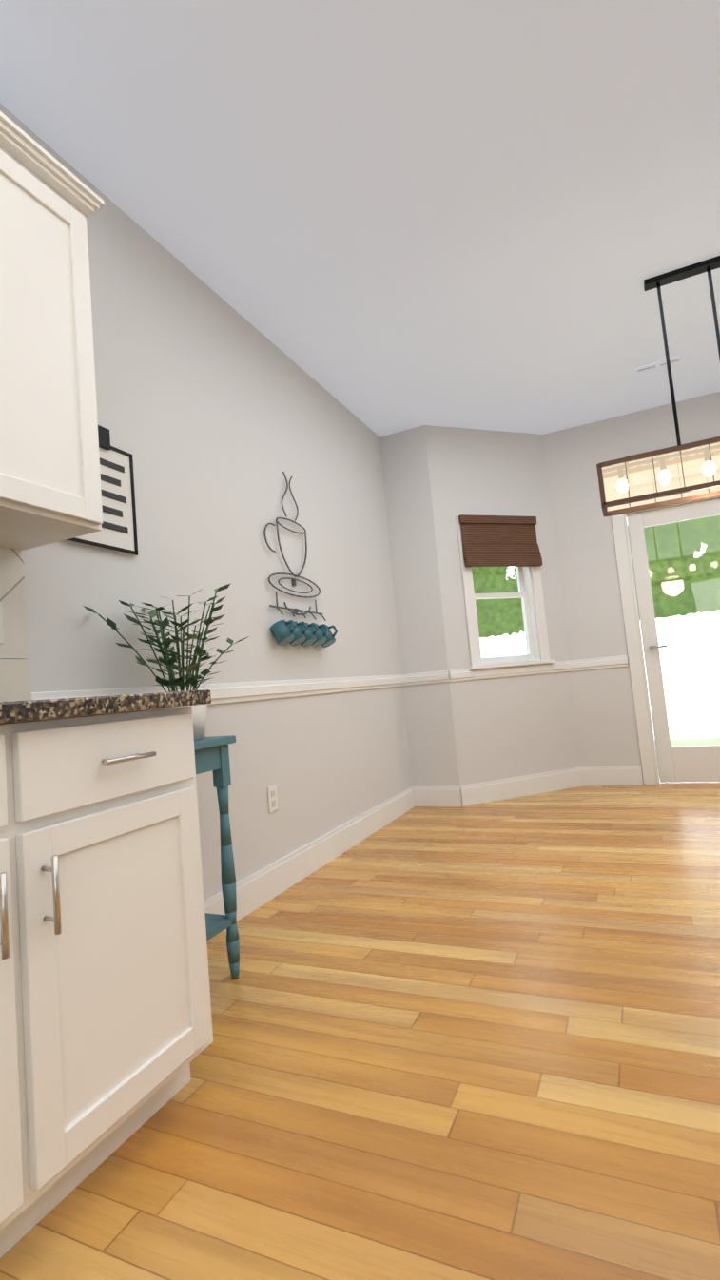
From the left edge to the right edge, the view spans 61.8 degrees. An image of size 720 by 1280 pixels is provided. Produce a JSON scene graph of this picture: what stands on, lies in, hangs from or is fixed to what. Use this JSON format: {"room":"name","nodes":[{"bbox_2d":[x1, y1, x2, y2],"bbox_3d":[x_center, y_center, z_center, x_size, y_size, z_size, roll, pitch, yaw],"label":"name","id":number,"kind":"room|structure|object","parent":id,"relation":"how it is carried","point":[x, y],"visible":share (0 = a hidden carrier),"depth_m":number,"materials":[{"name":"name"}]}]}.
{"room":"kitchen","nodes":[
{"label":"kitchen","id":0,"kind":"room"},
{"bbox_2d":[0,103,411,900],"bbox_3d":[-1.493,-0.305,0.823,0.140,2.780,8.430,-7,-5,24],"label":"wall","id":1,"kind":"structure","parent":0,"point":[217,416],"depth_m":2.70,"materials":[{"name":"white paint"}]},
{"bbox_2d":[0,546,27,659],"bbox_3d":[-1.537,-0.150,0.498,0.009,0.315,2.726,-7,-5,24],"label":"backsplash","id":2,"kind":"structure","parent":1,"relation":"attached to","point":[12,600],"depth_m":1.70,"materials":[{"name":"tile"}]},
{"bbox_2d":[0,601,3,643],"bbox_3d":[-0.999,-0.049,1.627,0.008,0.116,0.072,-7,-5,24],"label":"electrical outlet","id":3,"kind":"object","parent":2,"relation":"attached to","point":[1,627],"visible":1,"depth_m":1.65,"materials":[{"name":"white plastic"}]},
{"bbox_2d":[0,659,29,701],"bbox_3d":[-1.517,0.074,0.480,0.010,0.134,2.726,-7,-5,24],"label":"backsplash","id":4,"kind":"structure","parent":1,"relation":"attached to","point":[14,683],"depth_m":1.68,"materials":[{"name":"tile"}]},
{"bbox_2d":[0,115,102,550],"bbox_3d":[-1.069,-0.757,1.280,0.341,0.931,0.958,-7,-5,24],"label":"upper cabinet","id":5,"kind":"object","parent":1,"relation":"attached to","point":[50,491],"depth_m":1.51,"materials":[{"name":"white wood"}]},
{"bbox_2d":[65,425,137,555],"bbox_3d":[-0.876,-0.516,2.024,0.026,0.420,0.310,-7,-5,24],"label":"kitchen sign","id":6,"kind":"object","parent":1,"relation":"attached to","point":[118,533],"visible":0.46,"depth_m":2.08,"materials":[{"name":"white"}]},
{"bbox_2d":[29,674,414,921],"bbox_3d":[-0.270,0.679,3.049,0.022,0.960,3.018,-7,-5,24],"label":"baseboard","id":7,"kind":"structure","parent":1,"relation":"attached to","point":[257,889],"depth_m":2.88,"materials":[{"name":"white"}]},
{"bbox_2d":[267,784,277,813],"bbox_3d":[-0.400,0.729,2.764,0.008,0.116,0.072,-7,-5,24],"label":"electrical outlet","id":8,"kind":"object","parent":1,"relation":"attached to","point":[272,796],"visible":1,"depth_m":2.76,"materials":[{"name":"white plastic"}]},
{"bbox_2d":[263,471,337,647],"bbox_3d":[-0.310,-0.426,3.142,0.141,0.928,0.540,-7,-5,24],"label":"art","id":9,"kind":"object","parent":1,"relation":"attached to","point":[294,633],"visible":0.94,"depth_m":3.08,"materials":[{"name":"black metal"}]},
{"bbox_2d":[0,780,719,1279],"bbox_3d":[0.755,0.911,0.211,4.760,0.120,9.600,-7,-5,24],"label":"floor","id":10,"kind":"structure","parent":0,"point":[479,1041],"depth_m":1.36,"materials":[{"name":"brown wood"}]},
{"bbox_2d":[0,706,213,1258],"bbox_3d":[-0.829,0.615,1.117,0.606,0.884,0.958,-7,-5,24],"label":"base cabinet","id":11,"kind":"object","parent":10,"relation":"on","point":[106,1031],"visible":1,"depth_m":1.10,"materials":[{"name":"white wood"}]},
{"bbox_2d":[0,689,211,723],"bbox_3d":[-1.222,0.125,0.351,0.637,0.035,2.741,-7,-5,24],"label":"countertop","id":12,"kind":"structure","parent":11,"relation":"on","point":[15,711],"depth_m":1.15,"materials":[{"name":"stone"}]},
{"bbox_2d":[193,735,239,979],"bbox_3d":[-0.580,0.713,1.912,0.300,0.770,0.300,-7,-5,24],"label":"side table","id":13,"kind":"object","parent":10,"relation":"on","point":[212,753],"visible":0.29,"depth_m":1.94,"materials":[{"name":"teal paint"}]},
{"bbox_2d":[83,582,249,739],"bbox_3d":[-0.580,0.069,2.020,0.468,0.523,0.519,-7,-5,24],"label":"plant","id":14,"kind":"object","parent":13,"relation":"on","point":[199,712],"visible":0.9,"depth_m":1.97,"materials":[{"name":"green plant"}]},
{"bbox_2d":[0,0,719,437],"bbox_3d":[0.505,-1.969,0.437,4.760,0.120,9.600,-7,-5,24],"label":"ceiling","id":15,"kind":"structure","parent":0,"point":[382,217],"depth_m":2.24,"materials":[{"name":"white paint"}]},
{"bbox_2d":[596,255,719,517],"bbox_3d":[1.625,-1.253,2.901,0.972,1.110,0.222,-7,-5,24],"label":"chandelier","id":16,"kind":"object","parent":15,"relation":"hanging from","point":[708,468],"visible":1,"depth_m":2.93,"materials":[{"name":"black metal"}]},
{"bbox_2d":[632,354,684,376],"bbox_3d":[1.910,-1.754,3.858,0.300,0.015,0.100,-7,-5,24],"label":"ceiling vent","id":17,"kind":"object","parent":15,"relation":"in","point":[655,366],"visible":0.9,"depth_m":3.85,"materials":[{"name":"white"}]},
{"bbox_2d":[379,425,459,786],"bbox_3d":[0.464,-0.188,4.484,0.360,2.780,0.140,-7,-5,24],"label":"wall","id":18,"kind":"structure","parent":0,"point":[432,747],"depth_m":4.42,"materials":[{"name":"white paint"}]},
{"bbox_2d":[402,670,462,806],"bbox_3d":[0.508,0.713,4.340,0.360,0.960,0.022,-7,-5,24],"label":"baseboard","id":19,"kind":"structure","parent":18,"relation":"attached to","point":[436,796],"depth_m":4.32,"materials":[{"name":"white"}]},
{"bbox_2d":[424,425,581,786],"bbox_3d":[1.115,-0.234,4.616,1.161,2.780,0.140,-3,-5,-21],"label":"wall","id":20,"kind":"structure","parent":0,"point":[511,727],"depth_m":4.51,"materials":[{"name":"white paint"}]},
{"bbox_2d":[455,515,555,678],"bbox_3d":[1.069,-0.331,4.582,0.730,1.215,0.190,-3,-5,-21],"label":"window","id":21,"kind":"structure","parent":20,"relation":"in","point":[525,576],"depth_m":4.59,"materials":[{"name":"white"}]},
{"bbox_2d":[458,514,542,567],"bbox_3d":[1.066,-0.746,4.527,0.670,0.390,0.053,-3,-5,-21],"label":"window blind","id":22,"kind":"object","parent":21,"relation":"attached to","point":[499,540],"visible":1,"depth_m":4.52,"materials":[{"name":"brown wood"}]},
{"bbox_2d":[448,660,583,806],"bbox_3d":[1.175,0.664,4.451,1.061,0.960,0.022,-3,-5,-21],"label":"baseboard","id":23,"kind":"structure","parent":20,"relation":"attached to","point":[510,787],"depth_m":4.42,"materials":[{"name":"white"}]},
{"bbox_2d":[543,391,719,784],"bbox_3d":[2.409,-0.362,4.423,1.750,2.780,0.140,-7,-5,24],"label":"wall","id":24,"kind":"structure","parent":0,"point":[603,698],"depth_m":4.61,"materials":[{"name":"white paint"}]},
{"bbox_2d":[568,655,642,785],"bbox_3d":[1.852,0.613,4.551,0.420,0.960,0.022,-7,-5,24],"label":"baseboard","id":25,"kind":"structure","parent":24,"relation":"attached to","point":[624,775],"depth_m":4.54,"materials":[{"name":"white"}]},
{"bbox_2d":[610,485,719,785],"bbox_3d":[2.456,-0.045,4.378,0.950,2.135,0.160,-7,-5,24],"label":"door frame","id":26,"kind":"structure","parent":24,"relation":"attached to","point":[638,678],"depth_m":4.47,"materials":[{"name":"white wood"}]},
{"bbox_2d":[624,436,719,489],"bbox_3d":[2.302,-1.295,4.415,0.630,0.250,0.027,-7,-5,24],"label":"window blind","id":27,"kind":"object","parent":24,"relation":"attached to","point":[647,483],"depth_m":4.41,"materials":[{"name":"beige fabric"}]},
{"bbox_2d":[626,498,719,782],"bbox_3d":[2.452,0.005,4.357,0.734,2.021,0.101,-7,-5,24],"label":"patio door","id":28,"kind":"structure","parent":24,"relation":"in","point":[689,764],"depth_m":4.45,"materials":[{"name":"white"}]},
{"label":"outside","id":29,"kind":"structure","parent":0,"visible":0},
{"bbox_2d":[471,514,719,739],"bbox_3d":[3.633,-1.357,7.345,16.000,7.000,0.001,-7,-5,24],"label":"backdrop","id":30,"kind":"structure","parent":29,"point":[711,586],"depth_m":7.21,"materials":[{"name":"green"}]},
{"bbox_2d":[654,737,719,775],"bbox_3d":[3.238,1.248,5.775,16.000,0.250,3.000,-7,-5,24],"label":"ground","id":31,"kind":"structure","parent":29,"point":[700,741],"depth_m":6.79,"materials":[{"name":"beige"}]}
]}

